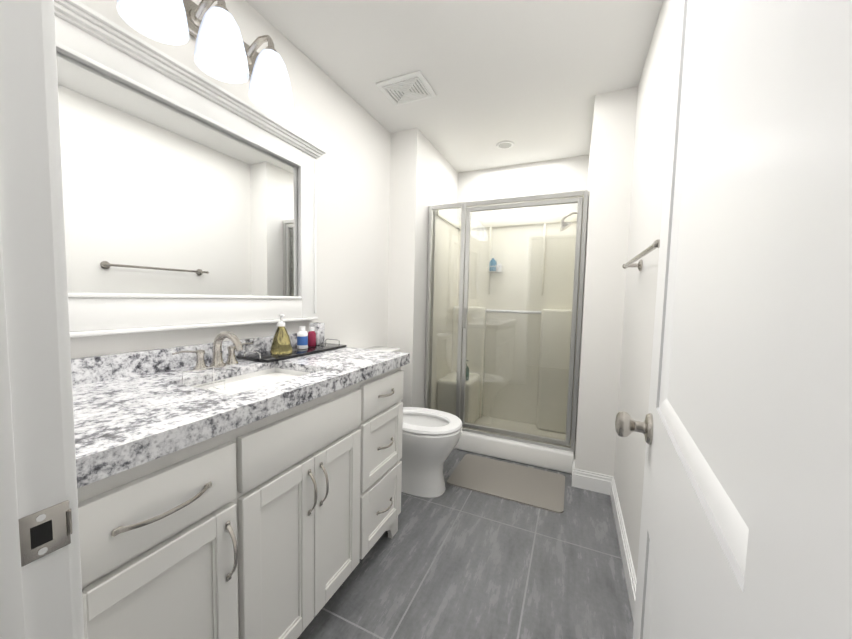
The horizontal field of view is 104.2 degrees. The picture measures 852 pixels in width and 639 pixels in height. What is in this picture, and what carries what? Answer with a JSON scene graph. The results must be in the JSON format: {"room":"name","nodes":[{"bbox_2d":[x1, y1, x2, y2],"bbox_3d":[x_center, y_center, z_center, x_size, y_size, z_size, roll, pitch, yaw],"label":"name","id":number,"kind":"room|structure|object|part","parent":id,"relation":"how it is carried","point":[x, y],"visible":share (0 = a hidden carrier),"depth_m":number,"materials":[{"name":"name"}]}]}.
{"room":"bathroom","nodes":[
{"label":"bathroom","id":0,"kind":"room"},
{"bbox_2d":[70,0,390,358],"bbox_3d":[-0.564,-0.168,2.039,0.120,2.355,3.146,3,4,24],"label":"wall","id":1,"kind":"structure","parent":0,"point":[351,136],"depth_m":1.90,"materials":[{"name":"white paint"}]},
{"bbox_2d":[54,0,326,336],"bbox_3d":[-0.815,-0.409,1.206,0.072,0.883,1.249,3,4,24],"label":"framed mirror","id":2,"kind":"object","parent":1,"relation":"attached to","point":[189,198],"visible":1,"depth_m":1.12,"materials":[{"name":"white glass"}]},
{"bbox_2d":[117,0,292,111],"bbox_3d":[-0.724,-0.982,1.137,0.238,0.255,0.570,3,4,24],"label":"light","id":3,"kind":"object","parent":1,"relation":"attached to","point":[224,52],"visible":1,"depth_m":1.12,"materials":[{"name":"white glass"}]},
{"bbox_2d":[387,128,457,407],"bbox_3d":[-0.003,-0.211,2.883,0.216,2.355,0.905,3,4,24],"label":"wall","id":4,"kind":"structure","parent":0,"point":[423,174],"depth_m":2.47,"materials":[{"name":"white paint"}]},
{"bbox_2d":[245,0,662,172],"bbox_3d":[0.256,-1.285,0.912,2.425,0.060,4.420,3,4,24],"label":"ceiling","id":5,"kind":"structure","parent":0,"point":[530,79],"depth_m":1.67,"materials":[{"name":"white paint"}]},
{"bbox_2d":[376,71,436,105],"bbox_3d":[-0.111,-1.319,1.913,0.280,0.019,0.230,3,4,24],"label":"ceiling vent","id":6,"kind":"object","parent":5,"relation":"in","point":[407,88],"visible":1,"depth_m":1.89,"materials":[{"name":"white plastic"}]},
{"bbox_2d":[496,141,513,148],"bbox_3d":[0.615,-1.353,2.579,0.136,0.006,0.136,3,4,24],"label":"recessed light","id":7,"kind":"object","parent":5,"relation":"attached to","point":[505,145],"visible":1,"depth_m":2.58,"materials":[{"name":"white plastic"}]},
{"bbox_2d":[297,449,633,638],"bbox_3d":[0.200,1.124,1.070,2.425,0.060,4.420,3,4,24],"label":"floor","id":8,"kind":"structure","parent":0,"point":[453,562],"depth_m":1.39,"materials":[{"name":"tile"}]},
{"bbox_2d":[0,0,83,638],"bbox_3d":[-0.147,0.110,0.208,0.880,2.060,0.152,3,4,24],"label":"door frame","id":9,"kind":"structure","parent":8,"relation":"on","point":[40,582],"depth_m":0.39,"materials":[{"name":"white paint"}]},
{"bbox_2d":[71,331,409,638],"bbox_3d":[-0.592,0.556,1.175,0.594,1.022,1.229,3,4,24],"label":"bathroom vanity","id":10,"kind":"object","parent":8,"relation":"on","point":[223,492],"visible":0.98,"depth_m":0.86,"materials":[{"name":"white paint"}]},
{"bbox_2d":[71,332,409,488],"bbox_3d":[-0.590,0.167,1.153,0.577,0.122,1.229,3,4,24],"label":"countertop","id":11,"kind":"structure","parent":10,"relation":"on","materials":[{"name":"stone"}]},
{"bbox_2d":[172,331,252,369],"bbox_3d":[-0.717,0.107,1.194,0.157,0.134,0.293,3,4,24],"label":"faucet","id":12,"kind":"object","parent":11,"relation":"on","point":[217,363],"depth_m":1.20,"materials":[{"name":"silver metal"}]},
{"bbox_2d":[182,366,309,390],"bbox_3d":[-0.566,0.271,1.116,0.313,0.225,0.421,3,4,24],"label":"sink","id":13,"kind":"object","parent":11,"relation":"in","point":[237,378],"depth_m":1.16,"materials":[{"name":"white ceramic"}]},
{"bbox_2d":[236,338,346,362],"bbox_3d":[-0.596,0.134,1.548,0.181,0.038,0.491,3,4,24],"label":"tray","id":14,"kind":"object","parent":11,"relation":"on","point":[266,356],"visible":0.92,"depth_m":1.43,"materials":[{"name":"black painted wood"},{"name":"metal"}]},
{"bbox_2d":[270,314,292,354],"bbox_3d":[-0.628,0.061,1.442,0.090,0.170,0.090,3,4,24],"label":"soap dispenser","id":15,"kind":"object","parent":14,"relation":"on","point":[281,343],"visible":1,"depth_m":1.42,"materials":[{"name":"yellow plastic"}]},
{"bbox_2d":[297,326,307,348],"bbox_3d":[-0.586,0.085,1.575,0.049,0.107,0.048,3,4,24],"label":"bottle","id":16,"kind":"object","parent":14,"relation":"on","point":[302,338],"visible":0.98,"depth_m":1.56,"materials":[{"name":"white plastic"}]},
{"bbox_2d":[308,327,315,346],"bbox_3d":[-0.568,0.085,1.653,0.040,0.098,0.040,3,4,24],"label":"bottle","id":17,"kind":"object","parent":14,"relation":"on","point":[311,337],"visible":0.96,"depth_m":1.64,"materials":[{"name":"red plastic"}]},
{"bbox_2d":[310,323,324,344],"bbox_3d":[-0.568,0.073,1.732,0.055,0.110,0.055,3,4,24],"label":"cup","id":18,"kind":"object","parent":14,"relation":"on","point":[320,331],"visible":0.83,"depth_m":1.71,"materials":[{"name":"white"}]},
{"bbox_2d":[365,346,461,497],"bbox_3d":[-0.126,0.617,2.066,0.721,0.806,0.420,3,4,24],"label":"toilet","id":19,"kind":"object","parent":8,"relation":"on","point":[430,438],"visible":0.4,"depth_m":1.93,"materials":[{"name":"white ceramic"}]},
{"bbox_2d":[447,454,564,512],"bbox_3d":[0.522,1.027,2.133,0.680,0.008,0.430,3,4,24],"label":"rug","id":20,"kind":"object","parent":8,"relation":"on","point":[537,488],"visible":1,"depth_m":2.09,"materials":[{"name":"grey fabric"}]},
{"bbox_2d":[424,190,588,473],"bbox_3d":[0.640,0.052,2.704,1.119,1.885,0.726,3,4,24],"label":"shower","id":21,"kind":"object","parent":8,"relation":"on","point":[503,319],"visible":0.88,"depth_m":2.77,"materials":[{"name":"clear glass"}]},
{"bbox_2d":[466,360,468,380],"bbox_3d":[0.335,0.427,2.825,0.066,0.174,0.066,3,4,24],"label":"bottle","id":22,"kind":"object","parent":21,"relation":"on","point":[467,370],"depth_m":2.80,"materials":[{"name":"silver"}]},
{"bbox_2d":[457,155,588,221],"bbox_3d":[0.818,-0.205,3.079,1.555,2.355,0.120,3,4,24],"label":"wall","id":23,"kind":"structure","parent":0,"point":[569,174],"depth_m":2.93,"materials":[{"name":"white paint"}]},
{"bbox_2d":[574,86,637,476],"bbox_3d":[1.230,-0.148,2.358,0.212,2.355,0.864,3,4,24],"label":"wall","id":24,"kind":"structure","parent":0,"point":[610,168],"depth_m":1.96,"materials":[{"name":"white paint"}]},
{"bbox_2d":[572,459,636,622],"bbox_3d":[0.029,1.009,1.448,1.555,0.112,2.153,3,4,24],"label":"baseboard","id":25,"kind":"structure","parent":24,"relation":"attached to","point":[594,482],"depth_m":1.76,"materials":[{"name":"white paint"}]},
{"bbox_2d":[614,0,675,578],"bbox_3d":[0.965,-0.088,1.360,0.120,2.355,3.146,3,4,24],"label":"wall","id":26,"kind":"structure","parent":0,"point":[652,111],"depth_m":1.42,"materials":[{"name":"white paint"}]},
{"bbox_2d":[622,239,659,270],"bbox_3d":[0.802,-0.227,1.214,0.070,0.052,0.676,3,4,24],"label":"towel rail","id":27,"kind":"object","parent":26,"relation":"attached to","point":[650,248],"visible":0.67,"depth_m":1.19,"materials":[{"name":"silver metal"}]},
{"bbox_2d":[615,0,851,638],"bbox_3d":[0.339,0.140,0.452,0.123,1.966,0.734,3,4,28],"label":"door leaf","id":28,"kind":"structure","parent":26,"relation":"in","point":[746,524],"depth_m":0.28,"materials":[{"name":"white paint"}]},
{"bbox_3d":[0.332,0.106,0.434,0.070,1.602,0.696,3,4,24],"label":"door hardware","id":29,"kind":"part","parent":28,"relation":"part of","materials":[{"name":"silver metal"}]}
]}

